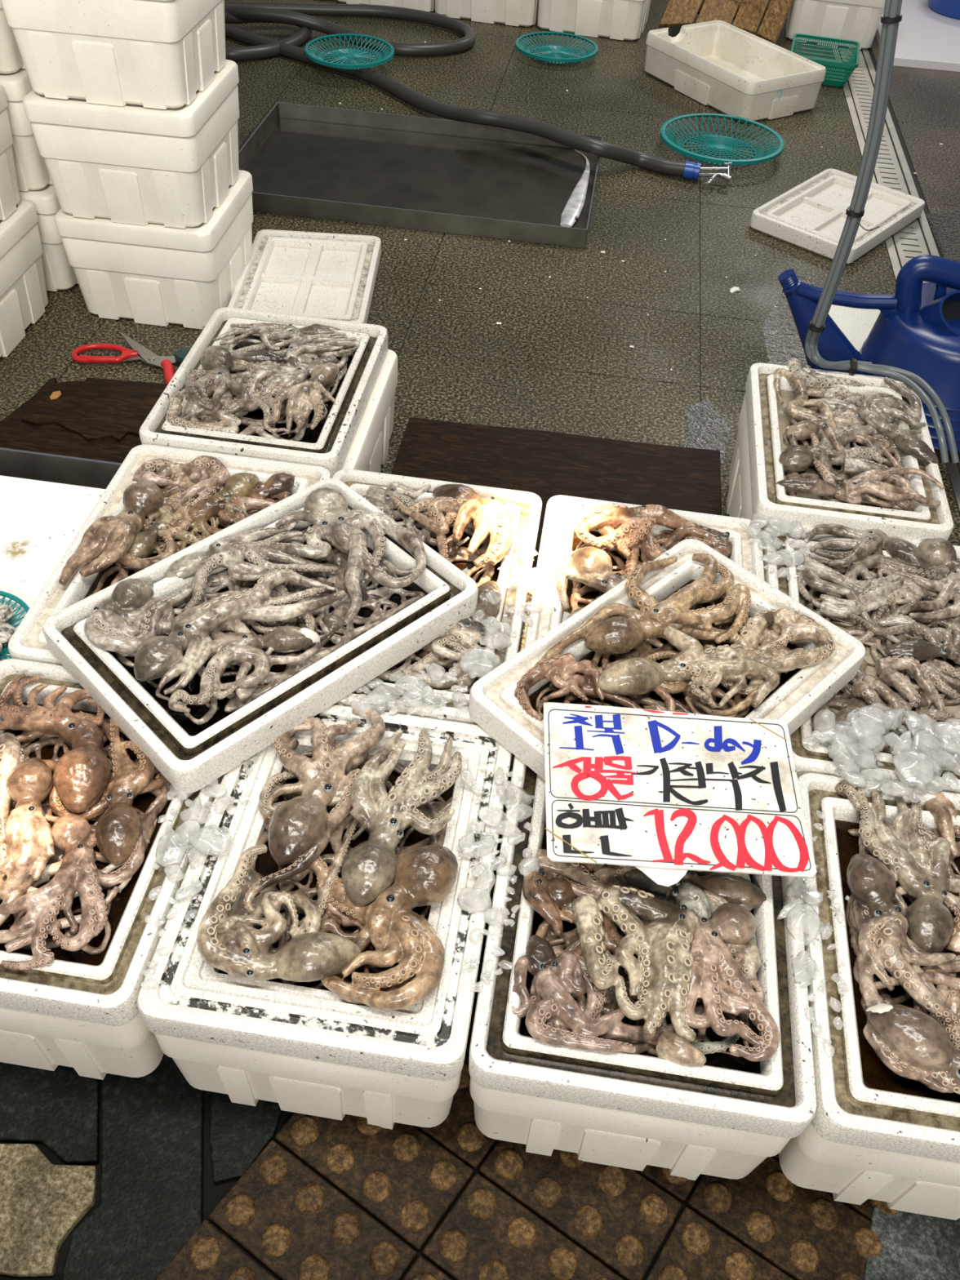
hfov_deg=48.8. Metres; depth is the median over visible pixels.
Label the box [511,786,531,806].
ice chunk
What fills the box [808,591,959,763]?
octopus
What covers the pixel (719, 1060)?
tray interior
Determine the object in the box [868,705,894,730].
ice chunk
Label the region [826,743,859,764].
ice chunk
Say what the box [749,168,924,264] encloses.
tray
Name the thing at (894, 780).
ice chunk
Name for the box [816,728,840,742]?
ice chunk
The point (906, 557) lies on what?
octopus
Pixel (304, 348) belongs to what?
octopus
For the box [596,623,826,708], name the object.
octopus
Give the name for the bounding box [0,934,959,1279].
pavement
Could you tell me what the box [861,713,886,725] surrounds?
ice chunk
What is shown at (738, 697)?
octopus
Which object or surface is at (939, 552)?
octopus
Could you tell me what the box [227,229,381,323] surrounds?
tray
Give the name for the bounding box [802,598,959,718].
octopus
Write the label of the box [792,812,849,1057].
crushed ice
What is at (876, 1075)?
tray interior
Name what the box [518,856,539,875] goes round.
ice chunk
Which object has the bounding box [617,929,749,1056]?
octopus
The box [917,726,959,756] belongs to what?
ice chunk
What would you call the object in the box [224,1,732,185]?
hose
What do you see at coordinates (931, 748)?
ice chunk
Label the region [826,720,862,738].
ice chunk
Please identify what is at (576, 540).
tray interior
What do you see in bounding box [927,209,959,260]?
puddle
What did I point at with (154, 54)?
styrofoam box
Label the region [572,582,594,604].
octopus
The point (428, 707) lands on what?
ice chunk
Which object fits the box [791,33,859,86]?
basket
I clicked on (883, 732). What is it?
ice chunk
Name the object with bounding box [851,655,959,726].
octopus
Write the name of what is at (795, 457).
octopus
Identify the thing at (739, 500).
styrofoam box
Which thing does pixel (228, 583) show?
octopus
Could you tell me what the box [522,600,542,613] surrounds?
ice chunk
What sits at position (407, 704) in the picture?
ice chunk
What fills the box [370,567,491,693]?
octopus
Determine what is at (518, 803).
ice chunk
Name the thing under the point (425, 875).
octopus
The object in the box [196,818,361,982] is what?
octopus
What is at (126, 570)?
octopus
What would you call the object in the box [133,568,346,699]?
octopus
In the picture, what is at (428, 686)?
ice chunk
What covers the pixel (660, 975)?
octopus
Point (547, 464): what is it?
wooden plank
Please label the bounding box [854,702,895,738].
ice chunk
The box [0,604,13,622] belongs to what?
clam
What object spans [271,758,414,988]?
octopus
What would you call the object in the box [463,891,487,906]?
ice chunk
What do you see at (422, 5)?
styrofoam box
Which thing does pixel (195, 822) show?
ice chunk
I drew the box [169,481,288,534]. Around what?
octopus
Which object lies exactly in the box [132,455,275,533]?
octopus
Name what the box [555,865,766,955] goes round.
octopus
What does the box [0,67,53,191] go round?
styrofoam box
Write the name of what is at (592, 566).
octopus
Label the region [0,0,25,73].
styrofoam box
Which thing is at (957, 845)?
octopus
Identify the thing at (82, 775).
octopus
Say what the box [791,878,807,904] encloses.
ice chunk
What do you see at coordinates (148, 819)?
octopus
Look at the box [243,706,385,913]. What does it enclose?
octopus
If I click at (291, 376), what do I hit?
octopus
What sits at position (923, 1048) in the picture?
octopus
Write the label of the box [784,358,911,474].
octopus
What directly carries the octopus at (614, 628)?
in the tray at (495, 706)
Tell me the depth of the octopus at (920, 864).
1.40 m
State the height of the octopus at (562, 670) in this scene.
0.041 m
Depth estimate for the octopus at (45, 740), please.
1.50 m
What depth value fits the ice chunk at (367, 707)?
1.53 m
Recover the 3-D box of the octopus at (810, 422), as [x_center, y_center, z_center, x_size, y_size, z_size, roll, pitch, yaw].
[0.694,-0.442,2.097,0.272,0.041,0.248,19,48,14]
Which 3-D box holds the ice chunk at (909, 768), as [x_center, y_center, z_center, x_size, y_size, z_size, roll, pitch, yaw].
[0.606,0.182,1.503,0.026,0.030,0.040,-14,48,-16]
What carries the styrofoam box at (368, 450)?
on the floor
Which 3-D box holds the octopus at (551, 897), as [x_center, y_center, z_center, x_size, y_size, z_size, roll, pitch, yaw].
[0.149,0.357,1.325,0.201,0.047,0.394,-20,50,-21]
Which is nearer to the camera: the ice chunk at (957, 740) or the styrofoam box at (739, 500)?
the ice chunk at (957, 740)
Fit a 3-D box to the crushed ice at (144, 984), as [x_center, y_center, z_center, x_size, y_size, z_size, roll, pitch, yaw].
[-0.385,0.277,1.361,0.111,0.012,0.359,11,46,6]
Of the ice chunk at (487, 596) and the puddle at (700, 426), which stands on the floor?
the puddle at (700, 426)
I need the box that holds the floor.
[0,0,959,934]
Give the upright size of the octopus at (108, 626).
0.046 m
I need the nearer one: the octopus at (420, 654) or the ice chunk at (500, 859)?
the ice chunk at (500, 859)
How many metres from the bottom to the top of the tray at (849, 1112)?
0.055 m
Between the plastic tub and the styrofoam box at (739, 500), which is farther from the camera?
the plastic tub
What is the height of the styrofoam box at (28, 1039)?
0.205 m
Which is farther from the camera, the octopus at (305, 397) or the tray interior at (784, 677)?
the octopus at (305, 397)
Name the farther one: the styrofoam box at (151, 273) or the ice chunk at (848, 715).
the styrofoam box at (151, 273)
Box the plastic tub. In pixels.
[928,0,959,18]
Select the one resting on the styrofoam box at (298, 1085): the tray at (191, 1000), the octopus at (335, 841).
the tray at (191, 1000)
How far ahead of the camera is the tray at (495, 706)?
1.57 m
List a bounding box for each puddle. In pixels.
[684,399,730,463]
[762,273,814,365]
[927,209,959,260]
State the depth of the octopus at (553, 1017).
1.24 m
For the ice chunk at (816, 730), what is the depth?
1.54 m
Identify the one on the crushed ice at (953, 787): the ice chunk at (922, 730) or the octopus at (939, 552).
the ice chunk at (922, 730)
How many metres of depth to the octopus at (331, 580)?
1.66 m
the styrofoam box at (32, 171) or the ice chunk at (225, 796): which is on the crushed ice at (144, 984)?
the ice chunk at (225, 796)
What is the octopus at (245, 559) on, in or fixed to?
in the tray at (189, 763)
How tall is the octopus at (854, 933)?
0.023 m
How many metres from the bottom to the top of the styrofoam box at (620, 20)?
0.258 m
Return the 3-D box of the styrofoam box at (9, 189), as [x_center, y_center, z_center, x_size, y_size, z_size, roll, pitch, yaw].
[-1.324,-1.043,2.373,0.398,0.268,0.487,8,46,4]
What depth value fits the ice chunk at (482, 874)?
1.35 m
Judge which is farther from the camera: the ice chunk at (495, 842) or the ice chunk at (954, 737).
the ice chunk at (954, 737)
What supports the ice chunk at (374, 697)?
on the crushed ice at (426, 665)
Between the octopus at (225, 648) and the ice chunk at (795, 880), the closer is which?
the ice chunk at (795, 880)
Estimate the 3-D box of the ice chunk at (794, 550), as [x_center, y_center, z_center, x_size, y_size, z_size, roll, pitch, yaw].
[0.542,-0.142,1.825,0.041,0.015,0.028,-1,46,-5]
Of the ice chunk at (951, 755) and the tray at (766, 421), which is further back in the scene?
the tray at (766, 421)
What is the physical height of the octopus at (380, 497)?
0.037 m
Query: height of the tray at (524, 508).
0.055 m
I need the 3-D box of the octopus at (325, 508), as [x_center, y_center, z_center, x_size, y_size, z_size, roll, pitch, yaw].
[-0.220,-0.149,1.695,0.210,0.060,0.279,-33,56,-30]
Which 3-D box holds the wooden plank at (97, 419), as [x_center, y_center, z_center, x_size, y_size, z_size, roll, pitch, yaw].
[-0.859,-0.475,2.400,0.482,0.026,0.408,8,46,4]
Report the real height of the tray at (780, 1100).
0.055 m
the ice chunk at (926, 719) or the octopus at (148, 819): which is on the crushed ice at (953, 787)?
the ice chunk at (926, 719)
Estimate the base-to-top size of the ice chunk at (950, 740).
0.032 m
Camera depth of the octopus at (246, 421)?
2.08 m
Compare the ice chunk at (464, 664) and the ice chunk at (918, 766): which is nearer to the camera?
the ice chunk at (918, 766)
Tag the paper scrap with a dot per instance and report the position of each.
(734, 289)
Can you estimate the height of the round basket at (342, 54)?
0.047 m
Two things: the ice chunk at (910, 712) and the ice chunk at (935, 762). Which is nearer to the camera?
the ice chunk at (935, 762)
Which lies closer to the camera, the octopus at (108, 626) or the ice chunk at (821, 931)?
the ice chunk at (821, 931)
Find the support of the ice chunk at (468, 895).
on the crushed ice at (518, 834)
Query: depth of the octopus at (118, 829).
1.42 m
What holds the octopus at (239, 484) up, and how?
on the octopus at (202, 509)
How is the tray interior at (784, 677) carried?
in the tray at (495, 706)
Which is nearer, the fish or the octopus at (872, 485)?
the octopus at (872, 485)
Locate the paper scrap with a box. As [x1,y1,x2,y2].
[729,286,740,293]
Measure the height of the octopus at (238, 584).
0.030 m
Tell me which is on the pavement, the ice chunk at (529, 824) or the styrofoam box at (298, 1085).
the styrofoam box at (298, 1085)
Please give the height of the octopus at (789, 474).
0.036 m
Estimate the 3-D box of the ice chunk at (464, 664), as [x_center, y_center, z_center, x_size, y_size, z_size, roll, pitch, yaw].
[-0.011,0.035,1.616,0.038,0.012,0.017,-22,51,-23]
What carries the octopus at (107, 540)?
in the tray at (28, 642)
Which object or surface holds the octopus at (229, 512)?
in the tray at (28, 642)
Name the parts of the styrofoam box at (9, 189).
lid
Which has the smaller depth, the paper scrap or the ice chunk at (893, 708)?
the ice chunk at (893, 708)
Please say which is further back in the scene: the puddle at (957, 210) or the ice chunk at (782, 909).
the puddle at (957, 210)
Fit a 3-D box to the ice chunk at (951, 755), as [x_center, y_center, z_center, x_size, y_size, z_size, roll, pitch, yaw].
[0.668,0.168,1.520,0.042,0.032,0.035,20,48,15]
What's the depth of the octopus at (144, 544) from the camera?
1.80 m
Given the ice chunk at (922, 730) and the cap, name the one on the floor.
the cap
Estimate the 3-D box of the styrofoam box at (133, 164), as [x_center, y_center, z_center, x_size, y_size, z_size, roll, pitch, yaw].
[-0.818,-1.224,2.583,0.394,0.268,0.390,7,46,3]
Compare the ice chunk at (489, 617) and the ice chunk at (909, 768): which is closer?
the ice chunk at (909, 768)
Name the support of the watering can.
on the floor
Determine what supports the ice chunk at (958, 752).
on the crushed ice at (953, 787)
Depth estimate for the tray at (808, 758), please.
1.59 m
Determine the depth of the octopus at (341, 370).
2.16 m
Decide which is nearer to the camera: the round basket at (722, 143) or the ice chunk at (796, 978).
the ice chunk at (796, 978)
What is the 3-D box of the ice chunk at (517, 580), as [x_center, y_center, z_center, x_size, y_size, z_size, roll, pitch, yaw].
[0.064,-0.102,1.751,0.041,0.024,0.026,-22,51,-23]
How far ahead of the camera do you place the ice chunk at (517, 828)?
1.41 m
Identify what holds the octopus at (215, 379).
in the tray at (330, 451)
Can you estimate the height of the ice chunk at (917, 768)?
0.027 m
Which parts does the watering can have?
spout, carry handle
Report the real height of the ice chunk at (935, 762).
0.026 m
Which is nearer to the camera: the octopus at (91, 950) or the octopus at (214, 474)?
the octopus at (91, 950)
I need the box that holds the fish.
[560,149,590,227]
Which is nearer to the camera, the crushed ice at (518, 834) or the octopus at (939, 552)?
the crushed ice at (518, 834)
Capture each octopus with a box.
[0,673,111,813]
[0,732,132,898]
[0,757,119,943]
[0,813,146,970]
[9,760,154,955]
[13,757,150,950]
[16,714,168,866]
[19,711,167,833]
[43,735,173,853]
[58,475,203,586]
[84,578,217,724]
[88,513,253,596]
[110,516,201,585]
[115,574,320,688]
[121,498,278,579]
[126,476,248,558]
[131,590,334,713]
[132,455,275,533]
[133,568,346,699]
[143,472,258,554]
[146,525,391,706]
[158,498,276,546]
[162,520,338,626]
[165,362,295,439]
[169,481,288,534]
[174,532,383,629]
[176,472,295,539]
[182,358,339,434]
[182,536,398,655]
[183,345,264,417]
[188,539,317,684]
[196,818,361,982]
[198,338,347,435]
[204,599,332,712]
[211,344,338,426]
[213,322,354,375]
[222,532,344,691]
[228,349,337,441]
[232,332,359,368]
[233,338,347,426]
[234,760,431,985]
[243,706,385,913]
[258,728,462,906]
[262,487,426,625]
[262,768,457,1010]
[271,557,425,639]
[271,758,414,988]
[281,751,453,853]
[310,795,447,983]
[361,483,469,546]
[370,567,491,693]
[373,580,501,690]
[391,484,514,567]
[426,520,494,586]
[507,934,704,1053]
[515,653,737,720]
[522,863,749,1045]
[525,553,756,715]
[529,848,706,1066]
[535,645,790,717]
[536,603,747,717]
[538,918,656,1048]
[547,863,780,1062]
[555,537,697,619]
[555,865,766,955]
[569,541,626,613]
[571,884,760,1042]
[572,535,662,595]
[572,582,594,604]
[574,504,697,575]
[574,924,696,1053]
[576,523,733,576]
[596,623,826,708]
[601,628,728,712]
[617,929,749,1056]
[623,870,755,1054]
[666,584,749,649]
[689,595,835,692]
[695,871,737,1020]
[773,368,897,455]
[776,426,944,511]
[778,427,906,511]
[782,377,938,466]
[782,431,893,506]
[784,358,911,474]
[795,555,951,633]
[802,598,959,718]
[804,587,907,738]
[805,524,949,643]
[808,538,959,644]
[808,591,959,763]
[813,599,959,756]
[814,408,892,508]
[817,562,959,693]
[835,780,959,953]
[845,599,959,748]
[845,893,959,1013]
[846,595,959,687]
[846,826,959,1093]
[848,828,959,918]
[848,873,959,1040]
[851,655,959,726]
[862,901,959,1094]
[912,791,959,1014]
[950,842,959,919]
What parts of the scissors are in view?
handle, blade, blade, handle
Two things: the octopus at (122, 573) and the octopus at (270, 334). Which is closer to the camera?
the octopus at (122, 573)
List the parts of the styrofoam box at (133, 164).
lid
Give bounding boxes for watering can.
[777,254,959,453]
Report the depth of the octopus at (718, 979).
1.25 m
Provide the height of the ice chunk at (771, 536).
0.018 m
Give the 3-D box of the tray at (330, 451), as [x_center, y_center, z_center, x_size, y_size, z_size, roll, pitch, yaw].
[-0.423,-0.516,2.166,0.386,0.055,0.500,8,46,4]
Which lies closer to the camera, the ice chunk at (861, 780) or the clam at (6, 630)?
the ice chunk at (861, 780)
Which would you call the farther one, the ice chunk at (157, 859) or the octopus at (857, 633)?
the octopus at (857, 633)
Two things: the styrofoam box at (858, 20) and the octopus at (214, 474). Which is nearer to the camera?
the octopus at (214, 474)
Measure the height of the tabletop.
0.079 m
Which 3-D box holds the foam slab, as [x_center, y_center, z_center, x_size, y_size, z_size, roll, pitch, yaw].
[1.083,-0.757,2.795,0.441,0.036,0.453,8,46,4]
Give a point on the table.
(927, 38)
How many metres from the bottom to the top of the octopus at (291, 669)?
0.030 m
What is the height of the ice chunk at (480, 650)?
0.021 m
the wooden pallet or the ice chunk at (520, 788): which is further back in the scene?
the wooden pallet
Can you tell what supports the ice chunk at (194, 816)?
on the tray at (107, 993)
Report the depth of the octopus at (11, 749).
1.40 m
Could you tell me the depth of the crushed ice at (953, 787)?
1.53 m
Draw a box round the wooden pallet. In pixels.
[658,0,794,44]
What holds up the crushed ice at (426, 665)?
on the tray at (524, 508)
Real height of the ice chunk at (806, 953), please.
0.016 m
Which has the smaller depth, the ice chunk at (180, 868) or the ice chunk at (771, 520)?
the ice chunk at (180, 868)
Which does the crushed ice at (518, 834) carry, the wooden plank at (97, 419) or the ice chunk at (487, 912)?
the ice chunk at (487, 912)
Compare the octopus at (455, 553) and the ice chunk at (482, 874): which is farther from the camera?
the octopus at (455, 553)
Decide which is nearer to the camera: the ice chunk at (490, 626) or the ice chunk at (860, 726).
the ice chunk at (860, 726)
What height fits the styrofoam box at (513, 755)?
0.205 m
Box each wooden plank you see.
[0,377,168,462]
[391,417,721,587]
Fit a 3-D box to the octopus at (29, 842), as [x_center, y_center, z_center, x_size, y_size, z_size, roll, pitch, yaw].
[-0.611,0.270,1.347,0.203,0.051,0.284,-27,53,-27]
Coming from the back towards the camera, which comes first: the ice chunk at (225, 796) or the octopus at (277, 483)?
the octopus at (277, 483)
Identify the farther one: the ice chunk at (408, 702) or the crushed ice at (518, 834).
the ice chunk at (408, 702)
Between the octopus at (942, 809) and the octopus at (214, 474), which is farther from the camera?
the octopus at (214, 474)
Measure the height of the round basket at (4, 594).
0.027 m
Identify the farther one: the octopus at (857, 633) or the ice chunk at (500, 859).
the octopus at (857, 633)
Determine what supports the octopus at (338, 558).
in the tray at (189, 763)
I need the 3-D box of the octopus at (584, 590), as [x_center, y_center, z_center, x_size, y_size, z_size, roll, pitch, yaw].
[0.234,-0.055,1.762,0.176,0.031,0.330,8,46,4]
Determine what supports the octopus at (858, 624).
in the tray at (808, 758)
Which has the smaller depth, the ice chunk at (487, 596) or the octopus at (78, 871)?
the octopus at (78, 871)
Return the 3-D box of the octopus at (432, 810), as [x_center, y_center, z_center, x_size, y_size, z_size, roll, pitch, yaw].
[-0.164,0.258,1.434,0.254,0.027,0.250,10,46,5]
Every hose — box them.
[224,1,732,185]
[804,0,959,463]
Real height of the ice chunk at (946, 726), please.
0.030 m
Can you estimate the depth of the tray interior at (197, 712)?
1.53 m
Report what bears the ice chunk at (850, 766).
on the crushed ice at (953, 787)
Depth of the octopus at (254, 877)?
1.36 m
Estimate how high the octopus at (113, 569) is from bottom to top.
0.032 m
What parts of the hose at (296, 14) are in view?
trigger lever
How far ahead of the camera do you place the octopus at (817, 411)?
2.05 m
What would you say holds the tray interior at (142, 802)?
in the tray at (107, 993)
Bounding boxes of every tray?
[0,447,122,488]
[0,658,224,1026]
[8,444,331,666]
[42,478,478,793]
[137,704,511,1080]
[138,306,387,478]
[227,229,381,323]
[238,102,603,248]
[332,468,542,724]
[468,538,866,779]
[468,755,816,1137]
[523,494,764,648]
[745,362,953,541]
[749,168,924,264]
[761,523,959,794]
[797,773,959,1163]
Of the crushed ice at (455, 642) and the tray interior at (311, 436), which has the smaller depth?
the crushed ice at (455, 642)
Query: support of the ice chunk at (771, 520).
on the crushed ice at (781, 551)
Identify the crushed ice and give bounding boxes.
[140,758,252,988]
[334,663,467,719]
[448,538,572,681]
[456,764,529,977]
[742,521,809,577]
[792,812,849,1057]
[806,713,959,803]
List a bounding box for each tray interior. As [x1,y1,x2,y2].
[0,702,175,965]
[83,493,291,599]
[109,524,428,736]
[218,756,453,991]
[226,333,355,443]
[371,519,501,694]
[520,819,759,1074]
[528,579,800,717]
[562,530,642,622]
[835,819,959,1102]
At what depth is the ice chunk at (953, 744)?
1.53 m
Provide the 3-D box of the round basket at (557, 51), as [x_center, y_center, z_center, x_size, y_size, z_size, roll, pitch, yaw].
[0.313,-2.421,4.346,0.340,0.041,0.340,8,46,4]
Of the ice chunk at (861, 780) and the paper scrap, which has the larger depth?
the paper scrap
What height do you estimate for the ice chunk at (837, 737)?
0.028 m
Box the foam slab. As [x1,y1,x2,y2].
[828,304,880,351]
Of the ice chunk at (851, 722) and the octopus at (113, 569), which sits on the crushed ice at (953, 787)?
the ice chunk at (851, 722)
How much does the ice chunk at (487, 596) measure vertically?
0.028 m
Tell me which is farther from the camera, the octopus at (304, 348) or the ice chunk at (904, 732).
the octopus at (304, 348)
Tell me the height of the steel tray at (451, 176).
0.057 m
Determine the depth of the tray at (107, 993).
1.28 m
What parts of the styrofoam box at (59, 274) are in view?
lid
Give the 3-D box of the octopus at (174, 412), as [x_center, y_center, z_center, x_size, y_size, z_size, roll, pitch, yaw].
[-0.492,-0.495,2.117,0.237,0.043,0.309,3,46,-1]
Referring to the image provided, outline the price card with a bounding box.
[542,702,817,886]
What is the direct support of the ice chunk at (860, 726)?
on the crushed ice at (953, 787)
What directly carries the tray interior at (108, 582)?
in the tray at (28, 642)
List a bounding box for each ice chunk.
[155,831,188,867]
[164,864,185,881]
[173,819,199,847]
[179,804,211,823]
[187,824,232,855]
[204,783,224,797]
[213,795,234,813]
[357,697,373,719]
[362,684,400,701]
[396,695,417,706]
[402,692,422,706]
[404,680,432,697]
[405,684,433,715]
[425,703,436,711]
[426,662,444,681]
[457,836,496,857]
[457,887,489,912]
[458,648,501,676]
[462,658,483,671]
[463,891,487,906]
[472,866,495,894]
[480,805,508,828]
[482,615,499,635]
[483,626,502,648]
[484,908,509,925]
[486,588,502,604]
[491,632,511,651]
[491,855,507,871]
[493,819,521,835]
[508,568,526,585]
[510,803,533,822]
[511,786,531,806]
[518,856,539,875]
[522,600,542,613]
[523,822,532,831]
[526,575,546,585]
[755,530,773,540]
[760,533,777,546]
[767,550,791,565]
[768,516,795,533]
[779,897,804,915]
[782,550,804,566]
[785,520,804,538]
[786,903,821,945]
[791,539,806,547]
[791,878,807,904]
[791,954,815,981]
[795,951,809,968]
[803,918,824,935]
[810,729,841,746]
[813,708,836,740]
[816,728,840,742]
[820,923,831,936]
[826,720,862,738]
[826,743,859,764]
[828,723,857,755]
[829,725,883,752]
[830,736,862,773]
[838,769,867,787]
[845,708,876,728]
[845,743,876,768]
[846,712,886,745]
[849,710,886,751]
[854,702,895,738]
[857,768,893,791]
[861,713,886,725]
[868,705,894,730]
[879,707,906,729]
[879,779,913,797]
[883,732,917,758]
[892,729,912,759]
[892,750,933,783]
[893,760,925,795]
[896,759,917,780]
[903,710,923,727]
[906,714,924,737]
[910,732,943,768]
[913,751,941,773]
[914,712,947,745]
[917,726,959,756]
[921,729,942,755]
[924,743,951,768]
[928,746,959,771]
[929,742,959,765]
[932,721,959,752]
[937,717,959,751]
[942,717,959,754]
[942,737,959,758]
[947,720,959,750]
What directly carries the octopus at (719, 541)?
in the tray at (563, 513)
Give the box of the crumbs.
[338,41,942,370]
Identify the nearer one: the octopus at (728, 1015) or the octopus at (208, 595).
the octopus at (728, 1015)
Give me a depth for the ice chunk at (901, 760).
1.50 m
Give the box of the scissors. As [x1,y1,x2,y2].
[71,331,176,383]
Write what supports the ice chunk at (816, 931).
on the crushed ice at (840, 920)
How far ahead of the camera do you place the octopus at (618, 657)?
1.59 m
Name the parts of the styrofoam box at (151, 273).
lid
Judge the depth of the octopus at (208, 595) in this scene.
1.67 m
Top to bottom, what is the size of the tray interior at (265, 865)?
0.001 m
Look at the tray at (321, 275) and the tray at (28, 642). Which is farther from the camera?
the tray at (321, 275)
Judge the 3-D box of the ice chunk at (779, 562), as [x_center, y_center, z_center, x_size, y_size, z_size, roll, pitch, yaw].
[0.515,-0.140,1.822,0.043,0.026,0.032,-8,47,-11]
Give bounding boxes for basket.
[0,591,29,661]
[304,33,394,70]
[515,31,598,63]
[659,113,784,165]
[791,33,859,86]
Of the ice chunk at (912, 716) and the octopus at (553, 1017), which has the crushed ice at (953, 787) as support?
the ice chunk at (912, 716)
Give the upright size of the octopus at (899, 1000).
0.025 m
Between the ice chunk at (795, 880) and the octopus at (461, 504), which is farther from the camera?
the octopus at (461, 504)
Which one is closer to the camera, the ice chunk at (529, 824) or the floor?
the ice chunk at (529, 824)
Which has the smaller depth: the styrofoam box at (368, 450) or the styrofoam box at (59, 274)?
the styrofoam box at (368, 450)
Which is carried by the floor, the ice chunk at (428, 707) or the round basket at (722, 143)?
the round basket at (722, 143)
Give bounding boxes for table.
[875,0,959,71]
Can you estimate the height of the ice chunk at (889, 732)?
0.014 m
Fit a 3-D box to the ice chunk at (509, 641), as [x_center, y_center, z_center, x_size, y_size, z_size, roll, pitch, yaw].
[0.033,0.003,1.647,0.038,0.029,0.023,-24,52,-24]
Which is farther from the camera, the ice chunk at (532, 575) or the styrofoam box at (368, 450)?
the styrofoam box at (368, 450)
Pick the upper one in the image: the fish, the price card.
the fish
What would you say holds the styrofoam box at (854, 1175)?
on the pavement
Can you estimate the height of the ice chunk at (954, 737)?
0.025 m
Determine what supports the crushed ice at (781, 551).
on the tray at (808, 758)
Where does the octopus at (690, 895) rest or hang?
on the octopus at (735, 890)
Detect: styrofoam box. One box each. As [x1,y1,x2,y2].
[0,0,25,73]
[0,0,226,109]
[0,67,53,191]
[0,84,20,220]
[0,199,48,356]
[0,1007,164,1079]
[18,183,78,291]
[22,59,239,228]
[54,169,253,328]
[154,1033,461,1129]
[337,0,435,12]
[341,349,397,472]
[435,0,538,26]
[469,1076,791,1180]
[511,753,514,766]
[537,0,650,40]
[644,20,826,122]
[726,394,764,537]
[778,1120,959,1220]
[785,0,885,49]
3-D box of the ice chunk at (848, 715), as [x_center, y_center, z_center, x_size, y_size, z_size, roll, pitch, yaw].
[0.564,0.117,1.567,0.043,0.018,0.032,13,47,9]
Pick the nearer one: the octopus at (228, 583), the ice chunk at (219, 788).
the ice chunk at (219, 788)
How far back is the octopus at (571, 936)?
1.33 m
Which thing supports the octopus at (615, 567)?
in the tray at (563, 513)
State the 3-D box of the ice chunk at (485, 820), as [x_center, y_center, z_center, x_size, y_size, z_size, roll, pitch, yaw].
[0.018,0.238,1.421,0.038,0.017,0.036,35,53,26]
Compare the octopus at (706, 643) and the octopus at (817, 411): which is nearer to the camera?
the octopus at (706, 643)
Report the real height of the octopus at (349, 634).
0.030 m
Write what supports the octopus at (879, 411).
in the tray at (766, 421)
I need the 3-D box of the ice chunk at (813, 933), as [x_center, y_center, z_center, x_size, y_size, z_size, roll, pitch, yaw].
[0.420,0.362,1.336,0.027,0.009,0.025,19,48,14]
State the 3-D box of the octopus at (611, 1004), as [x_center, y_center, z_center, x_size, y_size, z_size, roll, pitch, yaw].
[0.190,0.423,1.299,0.213,0.023,0.247,34,53,26]
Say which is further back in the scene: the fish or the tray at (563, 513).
the fish
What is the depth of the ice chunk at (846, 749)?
1.50 m
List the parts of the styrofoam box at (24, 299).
lid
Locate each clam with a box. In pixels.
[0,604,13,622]
[0,622,16,644]
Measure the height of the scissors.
0.026 m
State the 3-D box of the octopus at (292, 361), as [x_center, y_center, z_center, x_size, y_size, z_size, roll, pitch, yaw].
[-0.407,-0.525,2.170,0.256,0.040,0.354,2,46,-1]
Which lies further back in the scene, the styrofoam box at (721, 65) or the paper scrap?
the styrofoam box at (721, 65)
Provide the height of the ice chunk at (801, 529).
0.025 m
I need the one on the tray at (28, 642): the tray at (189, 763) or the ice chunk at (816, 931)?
the tray at (189, 763)
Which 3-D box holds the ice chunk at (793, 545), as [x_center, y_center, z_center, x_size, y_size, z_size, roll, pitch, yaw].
[0.559,-0.168,1.856,0.026,0.016,0.018,12,46,8]
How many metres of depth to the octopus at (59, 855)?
1.37 m
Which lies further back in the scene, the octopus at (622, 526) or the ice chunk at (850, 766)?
the octopus at (622, 526)
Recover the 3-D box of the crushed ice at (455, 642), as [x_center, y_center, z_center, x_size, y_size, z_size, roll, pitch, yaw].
[-0.067,-0.023,1.679,0.183,0.044,0.242,8,46,4]
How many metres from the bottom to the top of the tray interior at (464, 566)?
0.001 m
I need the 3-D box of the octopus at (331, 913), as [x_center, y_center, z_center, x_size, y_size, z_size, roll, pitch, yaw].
[-0.151,0.308,1.379,0.190,0.032,0.314,8,46,4]
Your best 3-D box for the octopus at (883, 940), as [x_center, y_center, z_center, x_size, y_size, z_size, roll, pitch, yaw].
[0.559,0.375,1.325,0.176,0.050,0.369,6,46,2]
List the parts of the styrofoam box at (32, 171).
lid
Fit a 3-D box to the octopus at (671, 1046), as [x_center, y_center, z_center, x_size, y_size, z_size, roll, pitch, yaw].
[0.206,0.348,1.345,0.279,0.050,0.385,4,46,0]
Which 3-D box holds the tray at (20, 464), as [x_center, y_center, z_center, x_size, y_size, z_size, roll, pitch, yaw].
[-1.258,-0.110,1.967,1.128,0.102,0.802,8,46,4]
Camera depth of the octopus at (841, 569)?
1.81 m
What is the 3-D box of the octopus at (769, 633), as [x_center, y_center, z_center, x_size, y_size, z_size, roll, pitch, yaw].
[0.418,-0.027,1.637,0.172,0.046,0.239,-22,51,-23]
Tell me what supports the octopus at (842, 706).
in the tray at (808, 758)
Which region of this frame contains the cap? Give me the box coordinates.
[174,346,191,367]
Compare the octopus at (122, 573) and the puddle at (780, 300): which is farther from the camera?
the puddle at (780, 300)
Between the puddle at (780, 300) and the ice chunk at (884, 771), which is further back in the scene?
the puddle at (780, 300)
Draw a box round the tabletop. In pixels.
[0,475,105,660]
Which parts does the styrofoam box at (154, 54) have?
lid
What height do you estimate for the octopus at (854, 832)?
0.024 m

